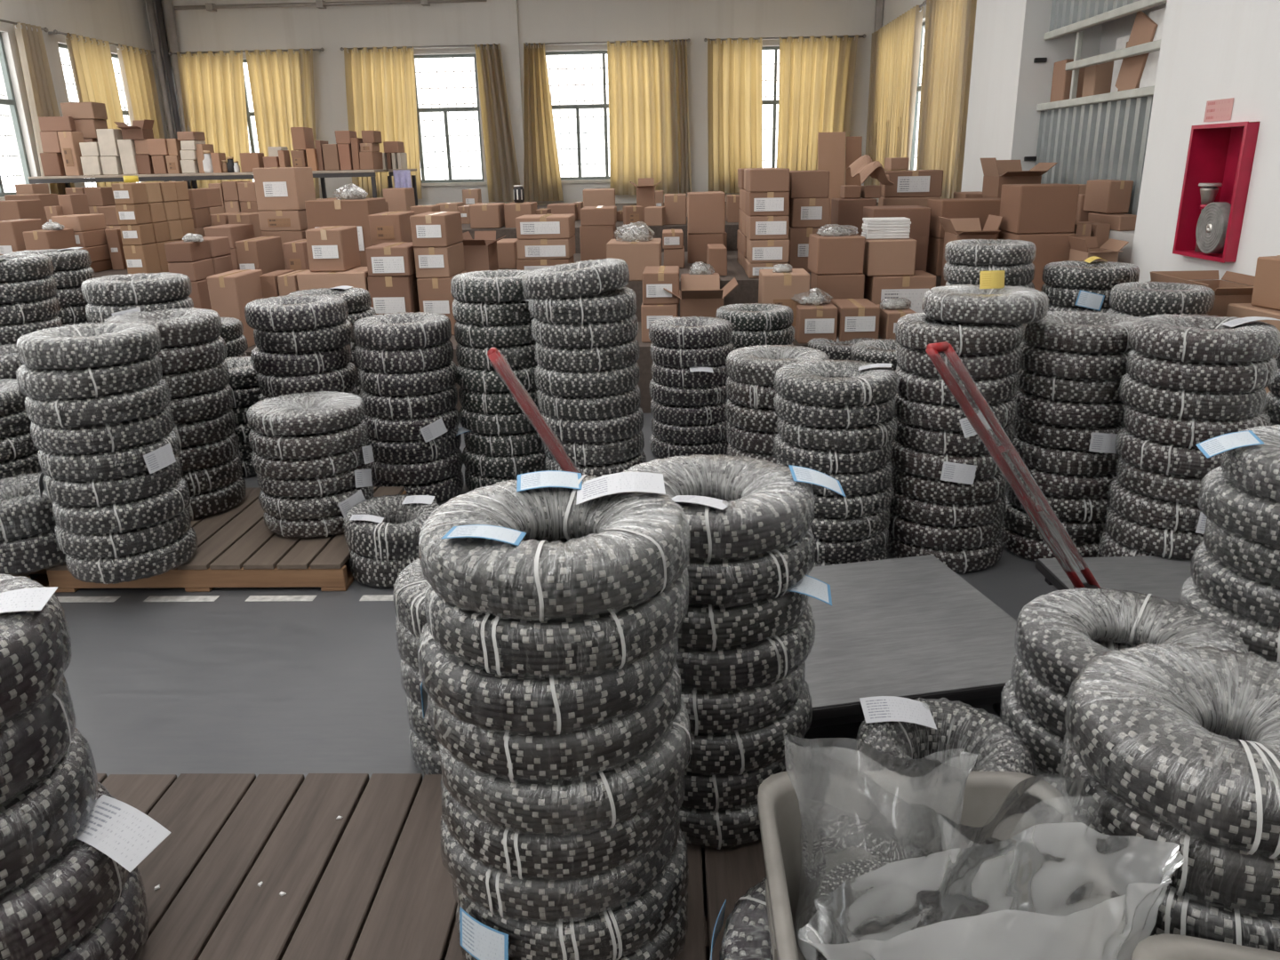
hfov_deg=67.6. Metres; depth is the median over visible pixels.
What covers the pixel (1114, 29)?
wall
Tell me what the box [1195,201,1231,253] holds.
fire hose
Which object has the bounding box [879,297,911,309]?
bag
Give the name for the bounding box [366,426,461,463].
coil
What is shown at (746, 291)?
platform
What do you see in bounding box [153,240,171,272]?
carton
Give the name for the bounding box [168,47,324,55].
curtain rod
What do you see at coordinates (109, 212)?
carton
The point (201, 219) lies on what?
carton
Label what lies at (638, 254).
carton
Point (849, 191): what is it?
carton
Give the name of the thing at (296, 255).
carton
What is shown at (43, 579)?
wooden pallet
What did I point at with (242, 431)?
coil
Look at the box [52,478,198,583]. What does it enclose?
coil
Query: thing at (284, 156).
carton
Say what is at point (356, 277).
carton
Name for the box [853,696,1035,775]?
coil
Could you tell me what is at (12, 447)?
coil
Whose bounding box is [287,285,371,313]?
coil
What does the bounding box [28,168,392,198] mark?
table
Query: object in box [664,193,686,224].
carton
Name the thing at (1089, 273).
coil
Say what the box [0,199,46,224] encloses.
carton
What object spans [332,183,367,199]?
bag
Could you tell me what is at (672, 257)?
carton
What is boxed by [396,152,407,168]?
carton
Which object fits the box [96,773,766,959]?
platform
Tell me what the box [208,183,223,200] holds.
carton
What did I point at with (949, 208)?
carton
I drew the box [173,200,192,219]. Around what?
carton
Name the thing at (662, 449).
coil
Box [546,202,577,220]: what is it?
carton
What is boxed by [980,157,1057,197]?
carton
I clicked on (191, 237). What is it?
bag
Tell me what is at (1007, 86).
wall pillar
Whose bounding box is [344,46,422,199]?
curtain
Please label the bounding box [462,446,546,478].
coil
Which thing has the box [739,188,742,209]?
carton
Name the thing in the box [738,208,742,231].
carton
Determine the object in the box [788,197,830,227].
carton
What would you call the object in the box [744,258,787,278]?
carton
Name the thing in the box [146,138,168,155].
carton
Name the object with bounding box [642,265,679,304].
carton
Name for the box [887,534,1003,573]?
coil
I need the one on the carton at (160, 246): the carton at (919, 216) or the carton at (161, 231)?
the carton at (161, 231)
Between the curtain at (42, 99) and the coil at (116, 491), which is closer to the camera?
the coil at (116, 491)
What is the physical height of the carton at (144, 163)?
0.226 m
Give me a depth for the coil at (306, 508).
3.99 m
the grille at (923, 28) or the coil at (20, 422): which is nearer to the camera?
the coil at (20, 422)
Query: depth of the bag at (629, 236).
7.34 m
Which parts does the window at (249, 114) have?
frame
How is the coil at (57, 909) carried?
on the coil at (122, 934)
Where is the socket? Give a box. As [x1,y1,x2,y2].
[1073,582,1098,588]
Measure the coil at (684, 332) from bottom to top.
0.122 m
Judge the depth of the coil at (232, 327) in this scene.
6.00 m
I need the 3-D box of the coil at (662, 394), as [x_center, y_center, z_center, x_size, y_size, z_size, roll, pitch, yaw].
[0.290,-0.520,5.437,0.473,0.125,0.474,15,24,39]
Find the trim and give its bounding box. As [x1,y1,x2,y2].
[1108,229,1135,263]
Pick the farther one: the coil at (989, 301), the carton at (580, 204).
the carton at (580, 204)
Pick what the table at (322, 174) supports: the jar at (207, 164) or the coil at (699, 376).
the jar at (207, 164)
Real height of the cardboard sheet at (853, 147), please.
1.046 m
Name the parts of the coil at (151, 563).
wire coil, wire coil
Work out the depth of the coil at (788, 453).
3.66 m
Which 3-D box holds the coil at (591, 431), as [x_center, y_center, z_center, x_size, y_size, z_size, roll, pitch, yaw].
[-0.218,-0.278,4.407,0.471,0.122,0.472,-2,18,-4]
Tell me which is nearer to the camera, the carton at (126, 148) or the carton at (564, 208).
the carton at (564, 208)
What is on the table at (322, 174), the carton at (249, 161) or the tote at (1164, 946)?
the carton at (249, 161)
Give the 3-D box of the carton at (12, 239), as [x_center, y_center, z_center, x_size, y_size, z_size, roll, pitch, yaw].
[-5.544,-2.084,8.564,0.212,0.476,0.430,0,18,2]
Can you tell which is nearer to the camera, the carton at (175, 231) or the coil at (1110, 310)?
the coil at (1110, 310)
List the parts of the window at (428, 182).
sill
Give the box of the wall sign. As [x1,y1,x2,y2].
[1203,97,1234,121]
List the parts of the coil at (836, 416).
wire coil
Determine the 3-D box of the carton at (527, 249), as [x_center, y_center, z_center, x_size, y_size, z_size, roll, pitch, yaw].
[-0.738,-1.844,7.559,0.408,0.153,0.461,0,18,2]
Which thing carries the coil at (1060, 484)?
on the coil at (1076, 510)
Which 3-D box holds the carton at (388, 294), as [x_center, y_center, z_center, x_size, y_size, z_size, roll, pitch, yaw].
[-1.764,-1.297,6.988,0.298,0.429,0.461,-1,18,2]
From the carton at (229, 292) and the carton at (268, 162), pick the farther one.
the carton at (268, 162)
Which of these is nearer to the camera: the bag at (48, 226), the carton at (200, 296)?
the carton at (200, 296)
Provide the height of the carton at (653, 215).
0.181 m
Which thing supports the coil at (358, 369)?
on the coil at (359, 388)
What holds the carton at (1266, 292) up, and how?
on the carton at (1241, 310)
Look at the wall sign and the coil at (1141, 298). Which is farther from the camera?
the wall sign
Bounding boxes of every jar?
[202,150,213,173]
[221,160,228,172]
[226,156,234,172]
[233,160,239,172]
[512,184,524,202]
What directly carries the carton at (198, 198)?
on the carton at (201, 219)
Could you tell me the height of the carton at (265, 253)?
0.347 m
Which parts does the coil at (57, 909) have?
wire coil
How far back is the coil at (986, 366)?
3.60 m
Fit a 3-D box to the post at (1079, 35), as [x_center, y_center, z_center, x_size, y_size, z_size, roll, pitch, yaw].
[3.473,-3.293,7.606,0.040,0.500,0.040,0,18,2]
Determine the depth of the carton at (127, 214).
8.11 m
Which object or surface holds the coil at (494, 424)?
on the coil at (523, 444)
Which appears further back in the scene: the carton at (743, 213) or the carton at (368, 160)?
the carton at (368, 160)
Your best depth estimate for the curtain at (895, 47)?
12.91 m
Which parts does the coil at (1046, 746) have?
wire coil, wire coil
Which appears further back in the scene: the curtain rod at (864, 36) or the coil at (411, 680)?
the curtain rod at (864, 36)
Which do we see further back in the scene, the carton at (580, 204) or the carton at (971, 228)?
the carton at (580, 204)
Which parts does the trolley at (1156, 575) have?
handle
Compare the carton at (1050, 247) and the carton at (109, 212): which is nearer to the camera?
the carton at (1050, 247)
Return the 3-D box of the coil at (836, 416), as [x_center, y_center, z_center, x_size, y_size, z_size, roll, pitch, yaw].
[0.769,-0.350,3.767,0.478,0.206,0.481,-1,18,2]
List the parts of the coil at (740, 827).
wire coil, wire coil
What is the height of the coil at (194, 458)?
0.129 m
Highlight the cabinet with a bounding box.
[1172,121,1260,263]
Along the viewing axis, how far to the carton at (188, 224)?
8.95 m
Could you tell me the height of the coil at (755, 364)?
0.124 m
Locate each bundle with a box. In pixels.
[860,234,909,239]
[861,226,910,230]
[861,232,909,236]
[862,216,910,222]
[862,223,910,227]
[862,229,910,233]
[863,221,911,224]
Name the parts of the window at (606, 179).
sill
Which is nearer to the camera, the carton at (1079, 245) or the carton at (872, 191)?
the carton at (1079, 245)
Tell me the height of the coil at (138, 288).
0.118 m
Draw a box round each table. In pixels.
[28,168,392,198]
[388,168,417,206]
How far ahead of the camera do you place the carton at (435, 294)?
6.79 m
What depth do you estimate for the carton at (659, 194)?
10.76 m
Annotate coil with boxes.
[0,254,53,283]
[0,275,56,304]
[0,296,60,326]
[0,316,62,344]
[0,343,23,379]
[0,378,26,416]
[0,408,31,439]
[0,429,39,462]
[0,448,41,479]
[0,472,55,542]
[0,528,65,575]
[0,573,71,728]
[0,673,76,807]
[0,728,171,959]
[2,247,91,271]
[16,321,174,455]
[37,430,183,506]
[51,266,95,288]
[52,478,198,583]
[54,865,149,959]
[55,286,87,307]
[56,303,87,324]
[62,320,89,326]
[81,272,191,305]
[85,296,193,323]
[104,307,222,348]
[158,336,227,374]
[161,360,229,399]
[168,384,233,425]
[172,408,236,449]
[178,431,239,472]
[182,453,242,495]
[187,476,246,519]
[219,316,243,341]
[224,335,247,357]
[224,355,258,389]
[227,351,247,357]
[232,384,261,407]
[232,403,254,425]
[234,423,251,443]
[238,440,252,460]
[240,458,256,477]
[244,294,348,331]
[246,390,374,479]
[250,344,351,376]
[253,319,353,353]
[256,361,358,398]
[256,462,372,498]
[258,386,359,400]
[258,480,373,519]
[263,496,374,538]
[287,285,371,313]
[344,494,439,561]
[346,306,375,326]
[347,547,419,589]
[349,339,357,350]
[350,349,359,367]
[352,312,451,350]
[354,339,454,374]
[355,384,361,396]
[356,368,359,385]
[358,360,457,397]
[360,384,457,420]
[363,406,459,442]
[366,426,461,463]
[369,448,463,486]
[371,470,463,503]
[393,558,426,637]
[395,616,419,671]
[400,657,427,711]
[405,694,439,751]
[409,728,441,775]
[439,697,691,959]
[450,269,532,303]
[452,298,533,326]
[453,320,535,348]
[455,363,536,393]
[456,342,537,370]
[456,426,543,456]
[456,889,688,959]
[458,386,538,415]
[458,406,542,436]
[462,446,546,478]
[464,468,545,490]
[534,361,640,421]
[541,406,643,443]
[543,430,644,466]
[544,450,646,476]
[622,454,846,650]
[648,315,733,348]
[648,378,727,407]
[649,340,733,368]
[649,433,728,458]
[650,361,728,388]
[650,399,726,425]
[651,417,727,445]
[676,603,815,735]
[678,680,812,849]
[709,876,773,959]
[715,303,793,331]
[724,399,777,433]
[725,344,829,386]
[725,376,776,409]
[725,422,777,455]
[727,443,776,463]
[731,325,794,347]
[733,342,793,350]
[772,415,897,474]
[774,359,899,429]
[776,459,893,496]
[806,335,875,360]
[810,505,890,541]
[813,545,887,566]
[814,482,893,519]
[814,525,888,562]
[850,338,898,371]
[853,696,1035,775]
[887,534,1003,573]
[888,440,1008,550]
[894,367,1018,438]
[895,312,1023,380]
[895,416,1015,455]
[921,270,1048,325]
[943,262,1034,285]
[944,239,1036,266]
[945,280,1034,288]
[1000,523,1101,561]
[1000,587,1248,774]
[1001,495,1105,543]
[1005,484,1110,522]
[1008,456,1116,498]
[1011,388,1126,476]
[1016,311,1140,404]
[1032,762,1063,795]
[1040,282,1111,310]
[1041,256,1139,289]
[1048,304,1111,312]
[1058,642,1279,951]
[1099,528,1156,557]
[1105,476,1207,560]
[1106,308,1207,318]
[1109,281,1215,315]
[1114,313,1279,478]
[1115,456,1203,505]
[1178,540,1279,662]
[1195,424,1279,587]
[1263,391,1279,424]
[1267,367,1279,397]
[1272,341,1279,367]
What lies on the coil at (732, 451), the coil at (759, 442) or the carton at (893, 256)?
the coil at (759, 442)
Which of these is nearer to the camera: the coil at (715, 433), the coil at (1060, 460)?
the coil at (1060, 460)
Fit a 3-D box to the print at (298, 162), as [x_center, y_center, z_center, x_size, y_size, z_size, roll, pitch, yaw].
[-4.131,-3.841,11.556,0.087,0.100,0.001,0,18,2]
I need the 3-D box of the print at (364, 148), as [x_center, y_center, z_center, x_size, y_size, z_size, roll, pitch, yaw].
[-3.304,-4.003,11.528,0.081,0.042,0.001,0,18,2]
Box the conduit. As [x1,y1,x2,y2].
[173,0,487,11]
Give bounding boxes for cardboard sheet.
[817,131,845,231]
[845,136,862,185]
[1114,10,1157,90]
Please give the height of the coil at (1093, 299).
0.116 m
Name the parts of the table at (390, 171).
leg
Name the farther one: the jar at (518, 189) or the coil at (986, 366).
the jar at (518, 189)
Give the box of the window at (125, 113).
[57,43,130,186]
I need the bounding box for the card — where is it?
[846,154,894,185]
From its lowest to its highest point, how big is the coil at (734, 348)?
0.122 m
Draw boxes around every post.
[873,0,883,31]
[1069,31,1083,98]
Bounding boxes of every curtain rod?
[0,18,48,32]
[48,29,155,54]
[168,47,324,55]
[340,44,495,50]
[525,38,690,46]
[704,33,866,41]
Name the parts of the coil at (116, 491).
wire coil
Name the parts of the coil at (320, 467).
wire coil, wire coil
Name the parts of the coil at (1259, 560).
wire coil, wire coil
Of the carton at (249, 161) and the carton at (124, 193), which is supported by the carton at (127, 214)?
the carton at (124, 193)
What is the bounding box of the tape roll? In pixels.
[122,175,138,182]
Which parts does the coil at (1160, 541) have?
wire coil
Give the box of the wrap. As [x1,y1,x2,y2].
[392,169,412,187]
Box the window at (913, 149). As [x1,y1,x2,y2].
[909,21,925,169]
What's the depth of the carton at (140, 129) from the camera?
11.52 m
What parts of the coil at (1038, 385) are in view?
wire coil, wire coil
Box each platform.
[94,250,941,321]
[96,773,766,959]
[245,321,883,415]
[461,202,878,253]
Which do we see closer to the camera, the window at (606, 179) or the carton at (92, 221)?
the carton at (92, 221)
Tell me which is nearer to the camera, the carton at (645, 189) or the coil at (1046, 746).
the coil at (1046, 746)
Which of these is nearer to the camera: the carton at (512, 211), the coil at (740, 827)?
the coil at (740, 827)
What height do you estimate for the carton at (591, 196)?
0.340 m
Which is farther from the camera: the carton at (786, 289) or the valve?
the carton at (786, 289)
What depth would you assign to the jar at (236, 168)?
11.64 m
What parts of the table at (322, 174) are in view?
leg, leg, leg, leg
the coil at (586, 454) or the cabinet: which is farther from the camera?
the cabinet
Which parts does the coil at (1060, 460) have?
wire coil, wire coil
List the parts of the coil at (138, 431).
wire coil, wire coil, wire coil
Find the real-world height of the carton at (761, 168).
0.162 m
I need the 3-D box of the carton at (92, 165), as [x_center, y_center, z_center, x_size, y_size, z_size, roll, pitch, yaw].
[-6.680,-3.864,11.753,0.223,0.219,0.286,0,18,2]
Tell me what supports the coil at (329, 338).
on the coil at (278, 364)
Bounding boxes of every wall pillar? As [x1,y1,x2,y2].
[488,0,524,203]
[960,0,1103,191]
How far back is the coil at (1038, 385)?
3.68 m
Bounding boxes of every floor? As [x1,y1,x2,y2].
[27,413,1057,917]
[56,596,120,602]
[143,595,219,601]
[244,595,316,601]
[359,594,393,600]
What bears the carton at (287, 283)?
on the platform at (644, 362)
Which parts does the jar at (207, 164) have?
lid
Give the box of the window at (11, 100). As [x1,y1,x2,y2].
[0,32,32,200]
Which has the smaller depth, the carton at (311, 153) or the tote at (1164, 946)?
the tote at (1164, 946)
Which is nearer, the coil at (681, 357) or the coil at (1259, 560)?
the coil at (1259, 560)
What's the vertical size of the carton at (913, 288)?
0.357 m
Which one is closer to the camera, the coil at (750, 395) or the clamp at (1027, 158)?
the coil at (750, 395)
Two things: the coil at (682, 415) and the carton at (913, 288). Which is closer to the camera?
the coil at (682, 415)
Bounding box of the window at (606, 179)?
[545,50,610,183]
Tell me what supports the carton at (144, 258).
on the platform at (746, 291)
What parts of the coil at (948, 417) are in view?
wire coil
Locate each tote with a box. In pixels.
[757,770,1184,959]
[1131,933,1279,959]
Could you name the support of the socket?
attached to the trolley at (1156, 575)
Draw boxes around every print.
[63,148,73,166]
[168,162,175,169]
[267,218,290,226]
[288,258,302,271]
[294,158,302,167]
[362,146,369,150]
[376,225,394,239]
[629,213,639,222]
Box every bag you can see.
[41,221,64,230]
[182,232,204,242]
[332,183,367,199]
[613,221,654,241]
[688,261,715,274]
[772,264,792,272]
[783,733,977,959]
[799,287,833,304]
[816,224,858,236]
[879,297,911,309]
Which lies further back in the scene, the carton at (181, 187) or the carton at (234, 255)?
the carton at (181, 187)
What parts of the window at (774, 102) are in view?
frame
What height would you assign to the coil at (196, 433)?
0.129 m
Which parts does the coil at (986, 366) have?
wire coil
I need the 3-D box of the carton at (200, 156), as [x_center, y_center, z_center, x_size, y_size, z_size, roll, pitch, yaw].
[-5.329,-3.947,11.735,0.089,0.335,0.306,0,18,2]
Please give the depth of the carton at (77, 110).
11.78 m
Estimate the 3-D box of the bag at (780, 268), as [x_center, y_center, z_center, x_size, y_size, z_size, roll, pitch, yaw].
[0.963,-1.431,6.461,0.140,0.061,0.108,0,18,2]
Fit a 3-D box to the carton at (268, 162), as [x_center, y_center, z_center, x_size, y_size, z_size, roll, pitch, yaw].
[-4.476,-3.860,11.673,0.171,0.176,0.202,0,18,2]
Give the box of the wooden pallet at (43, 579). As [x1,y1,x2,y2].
[10,568,49,587]
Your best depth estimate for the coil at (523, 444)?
4.78 m
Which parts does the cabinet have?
panel, panel, panel, panel, panel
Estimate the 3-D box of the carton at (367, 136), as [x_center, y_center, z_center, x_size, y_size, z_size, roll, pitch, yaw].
[-3.265,-4.176,11.633,0.150,0.140,0.307,0,18,2]
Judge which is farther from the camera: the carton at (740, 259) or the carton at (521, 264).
the carton at (740, 259)
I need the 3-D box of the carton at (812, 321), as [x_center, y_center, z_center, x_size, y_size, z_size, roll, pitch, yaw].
[1.169,-1.076,6.449,0.254,0.236,0.431,-1,18,1]
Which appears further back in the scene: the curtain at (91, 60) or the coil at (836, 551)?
the curtain at (91, 60)
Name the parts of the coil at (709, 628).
wire coil, wire coil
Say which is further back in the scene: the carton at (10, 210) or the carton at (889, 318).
the carton at (10, 210)
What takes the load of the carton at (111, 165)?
on the table at (322, 174)
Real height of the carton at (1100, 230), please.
0.695 m
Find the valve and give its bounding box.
[1194,183,1222,251]
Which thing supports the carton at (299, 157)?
on the table at (322, 174)
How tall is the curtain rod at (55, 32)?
0.060 m
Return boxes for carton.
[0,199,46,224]
[0,218,42,255]
[4,193,59,222]
[15,183,49,194]
[22,228,77,250]
[38,116,76,131]
[40,131,61,152]
[40,152,66,175]
[44,205,63,223]
[51,213,106,231]
[57,131,84,175]
[57,193,89,215]
[60,102,107,119]
[64,186,101,194]
[73,119,107,138]
[73,229,107,247]
[79,142,100,156]
[80,156,103,175]
[80,244,111,262]
[83,138,97,142]
[83,186,116,206]
[88,205,110,213]
[89,258,112,271]
[96,128,122,156]
[96,205,120,225]
[100,156,123,175]
[104,225,119,229]
[104,227,127,270]
[111,183,148,204]
[113,119,154,139]
[114,203,151,224]
[117,139,138,174]
[120,223,155,245]
[122,243,161,273]
[134,139,149,154]
[135,154,154,174]
[136,182,162,203]
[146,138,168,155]
[148,202,166,223]
[151,155,167,174]
[151,222,169,242]
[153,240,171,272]
[159,181,177,201]
[160,201,179,221]
[162,219,183,240]
[163,181,189,200]
[164,240,210,262]
[165,155,182,173]
[166,138,181,155]
[168,258,214,281]
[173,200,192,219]
[176,131,205,140]
[179,150,197,159]
[179,218,194,238]
[180,140,205,150]
[180,160,199,173]
[188,188,208,208]
[188,279,211,309]
[191,207,210,228]
[194,226,205,237]
[195,144,214,173]
[202,236,231,257]
[203,224,255,248]
[205,187,222,207]
[206,269,263,347]
[207,206,223,225]
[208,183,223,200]
[209,255,232,274]
[210,152,226,172]
[210,212,241,225]
[221,200,225,213]
[222,180,250,200]
[224,200,240,212]
[227,212,261,237]
[228,248,239,270]
[235,236,285,274]
[237,181,256,201]
[240,152,263,172]
[240,201,260,213]
[252,167,315,210]
[258,209,308,231]
[260,269,294,298]
[261,229,306,270]
[263,156,279,167]
[267,146,287,156]
[276,269,309,295]
[277,150,291,167]
[282,239,309,271]
[290,127,314,150]
[290,150,307,167]
[296,266,368,291]
[304,197,386,266]
[305,148,319,170]
[305,225,360,271]
[314,140,328,170]
[321,144,341,170]
[335,130,357,143]
[337,144,353,170]
[350,137,362,169]
[359,152,383,169]
[360,143,379,151]
[361,130,382,143]
[365,241,415,276]
[367,272,419,314]
[368,211,415,245]
[382,152,387,169]
[382,187,415,211]
[383,141,404,152]
[386,152,392,168]
[391,152,398,168]
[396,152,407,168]
[409,211,463,247]
[410,204,440,215]
[413,241,464,278]
[416,270,466,335]
[435,201,464,211]
[457,204,470,223]
[462,188,481,205]
[462,231,505,272]
[469,202,504,228]
[496,238,518,269]
[504,201,537,227]
[515,213,575,239]
[516,234,575,259]
[516,255,574,270]
[535,208,551,214]
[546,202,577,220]
[573,201,583,219]
[579,224,615,261]
[580,205,616,225]
[582,188,615,207]
[606,238,661,280]
[616,209,623,221]
[623,205,642,224]
[630,177,661,222]
[640,303,678,342]
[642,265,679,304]
[644,206,665,225]
[655,190,663,206]
[662,228,683,248]
[663,274,737,317]
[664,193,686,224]
[664,246,684,268]
[680,272,719,290]
[687,191,725,233]
[687,231,723,263]
[706,243,727,275]
[723,232,727,248]
[725,194,740,222]
[736,229,742,253]
[737,168,760,189]
[737,249,742,265]
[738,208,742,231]
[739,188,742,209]
[740,232,746,257]
[741,189,746,212]
[741,254,747,270]
[742,210,745,235]
[744,168,783,189]
[744,191,789,215]
[744,213,789,239]
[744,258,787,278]
[745,168,789,191]
[746,237,790,263]
[758,268,810,330]
[787,226,820,271]
[788,169,829,198]
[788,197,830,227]
[794,298,837,343]
[808,232,865,274]
[810,271,864,300]
[830,197,876,235]
[831,298,880,342]
[840,184,860,198]
[860,184,881,198]
[862,205,931,271]
[862,270,936,312]
[863,237,917,276]
[877,304,916,339]
[878,196,940,207]
[880,169,943,197]
[884,157,909,170]
[926,235,998,276]
[927,197,1000,238]
[938,214,1003,286]
[953,191,983,198]
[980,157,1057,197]
[998,183,1079,233]
[998,230,1076,290]
[1049,58,1085,102]
[1067,236,1128,262]
[1073,184,1086,193]
[1073,222,1091,248]
[1075,193,1093,222]
[1077,221,1110,249]
[1081,61,1113,96]
[1083,179,1133,213]
[1088,212,1136,231]
[1150,270,1255,316]
[1225,303,1279,393]
[1251,255,1279,310]
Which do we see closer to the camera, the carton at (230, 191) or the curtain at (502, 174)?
the carton at (230, 191)
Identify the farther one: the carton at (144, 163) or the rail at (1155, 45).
the carton at (144, 163)
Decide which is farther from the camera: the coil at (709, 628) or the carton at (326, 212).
the carton at (326, 212)
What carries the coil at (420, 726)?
on the coil at (426, 758)
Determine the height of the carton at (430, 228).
0.215 m
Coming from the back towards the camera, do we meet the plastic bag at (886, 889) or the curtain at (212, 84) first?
the curtain at (212, 84)
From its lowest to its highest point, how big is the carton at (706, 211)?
0.342 m
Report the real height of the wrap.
0.330 m
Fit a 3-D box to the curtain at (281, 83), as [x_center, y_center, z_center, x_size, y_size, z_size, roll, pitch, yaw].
[-5.516,-5.550,15.034,1.063,2.240,0.114,0,18,2]
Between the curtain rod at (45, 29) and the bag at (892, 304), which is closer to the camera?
the bag at (892, 304)
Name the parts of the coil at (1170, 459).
wire coil, wire coil, wire coil, wire coil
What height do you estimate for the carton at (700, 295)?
0.393 m
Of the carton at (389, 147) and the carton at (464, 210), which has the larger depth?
the carton at (389, 147)
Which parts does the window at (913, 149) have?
frame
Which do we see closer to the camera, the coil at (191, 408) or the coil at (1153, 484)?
the coil at (1153, 484)
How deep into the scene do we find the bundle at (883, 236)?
6.75 m
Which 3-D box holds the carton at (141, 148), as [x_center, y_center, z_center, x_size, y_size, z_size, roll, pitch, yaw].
[-6.027,-4.095,11.760,0.179,0.171,0.406,0,18,2]
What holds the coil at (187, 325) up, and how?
on the coil
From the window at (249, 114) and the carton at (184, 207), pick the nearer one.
the carton at (184, 207)
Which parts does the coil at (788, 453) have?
wire coil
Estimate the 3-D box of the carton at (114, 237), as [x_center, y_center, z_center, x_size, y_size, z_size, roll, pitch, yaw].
[-4.850,-2.186,9.005,0.116,0.365,0.370,0,18,2]
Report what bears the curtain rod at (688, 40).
attached to the wall at (331, 28)
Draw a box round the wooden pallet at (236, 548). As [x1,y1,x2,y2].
[45,486,406,591]
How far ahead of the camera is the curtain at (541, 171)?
14.96 m
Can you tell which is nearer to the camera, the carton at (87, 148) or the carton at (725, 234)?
the carton at (725, 234)
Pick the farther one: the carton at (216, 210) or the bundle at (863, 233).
the carton at (216, 210)
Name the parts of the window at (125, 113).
frame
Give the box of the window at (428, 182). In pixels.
[413,53,487,186]
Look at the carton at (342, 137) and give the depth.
11.49 m
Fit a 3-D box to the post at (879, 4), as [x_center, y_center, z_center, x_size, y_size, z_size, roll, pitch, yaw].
[3.596,-6.665,14.468,0.098,2.600,0.090,0,18,2]
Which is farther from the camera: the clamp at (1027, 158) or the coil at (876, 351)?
the clamp at (1027, 158)
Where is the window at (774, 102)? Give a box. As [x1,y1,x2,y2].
[761,46,779,167]
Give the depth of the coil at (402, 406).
4.60 m
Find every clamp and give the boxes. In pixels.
[1024,156,1036,160]
[1033,57,1047,63]
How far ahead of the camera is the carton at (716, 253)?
7.44 m
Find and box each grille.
[0,74,22,191]
[913,28,923,169]
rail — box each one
[1036,85,1154,111]
[1043,0,1167,39]
[1064,39,1161,70]
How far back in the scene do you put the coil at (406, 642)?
2.52 m
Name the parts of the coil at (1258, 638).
wire coil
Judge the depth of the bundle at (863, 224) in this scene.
6.73 m
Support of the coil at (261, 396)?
on the coil
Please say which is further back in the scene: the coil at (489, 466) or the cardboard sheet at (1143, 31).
the cardboard sheet at (1143, 31)
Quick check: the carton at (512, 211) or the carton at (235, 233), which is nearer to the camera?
the carton at (235, 233)
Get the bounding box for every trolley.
[487,347,1016,727]
[925,341,1191,602]
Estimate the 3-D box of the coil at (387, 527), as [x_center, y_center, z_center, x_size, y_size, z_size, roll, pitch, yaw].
[-1.005,0.192,3.931,0.408,0.176,0.407,-10,20,-25]
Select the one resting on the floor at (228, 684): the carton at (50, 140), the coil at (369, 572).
the coil at (369, 572)
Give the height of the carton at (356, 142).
0.367 m
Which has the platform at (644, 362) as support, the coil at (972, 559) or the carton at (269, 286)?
the carton at (269, 286)
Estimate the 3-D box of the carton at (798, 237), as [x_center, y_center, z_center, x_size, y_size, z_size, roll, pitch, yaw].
[1.326,-1.878,7.731,0.293,0.345,0.430,-1,18,1]
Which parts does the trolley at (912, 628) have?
handle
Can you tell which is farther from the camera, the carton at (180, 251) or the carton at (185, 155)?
the carton at (185, 155)
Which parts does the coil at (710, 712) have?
wire coil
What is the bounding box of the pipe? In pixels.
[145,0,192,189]
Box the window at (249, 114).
[242,59,319,188]
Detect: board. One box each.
[1110,34,1130,92]
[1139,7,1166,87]
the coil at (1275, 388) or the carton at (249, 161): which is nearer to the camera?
the coil at (1275, 388)
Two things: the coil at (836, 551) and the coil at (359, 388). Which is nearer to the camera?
the coil at (836, 551)
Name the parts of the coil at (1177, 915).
wire coil, wire coil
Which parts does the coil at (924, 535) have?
wire coil, wire coil, wire coil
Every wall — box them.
[0,0,175,197]
[144,0,910,205]
[875,0,926,202]
[1034,95,1153,215]
[1048,0,1139,31]
[1098,2,1166,55]
[1130,0,1279,286]
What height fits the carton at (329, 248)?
0.290 m
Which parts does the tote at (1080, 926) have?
bagged coil, bagged coil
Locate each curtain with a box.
[13,22,74,194]
[64,32,135,187]
[115,43,171,182]
[176,49,252,189]
[245,48,319,199]
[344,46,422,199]
[474,43,519,202]
[523,42,563,201]
[607,39,678,195]
[674,39,691,193]
[707,37,762,192]
[776,34,858,185]
[864,5,923,185]
[916,0,976,199]
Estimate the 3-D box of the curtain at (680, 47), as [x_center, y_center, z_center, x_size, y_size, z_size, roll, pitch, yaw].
[0.675,-5.604,14.816,0.256,2.240,0.123,0,18,2]

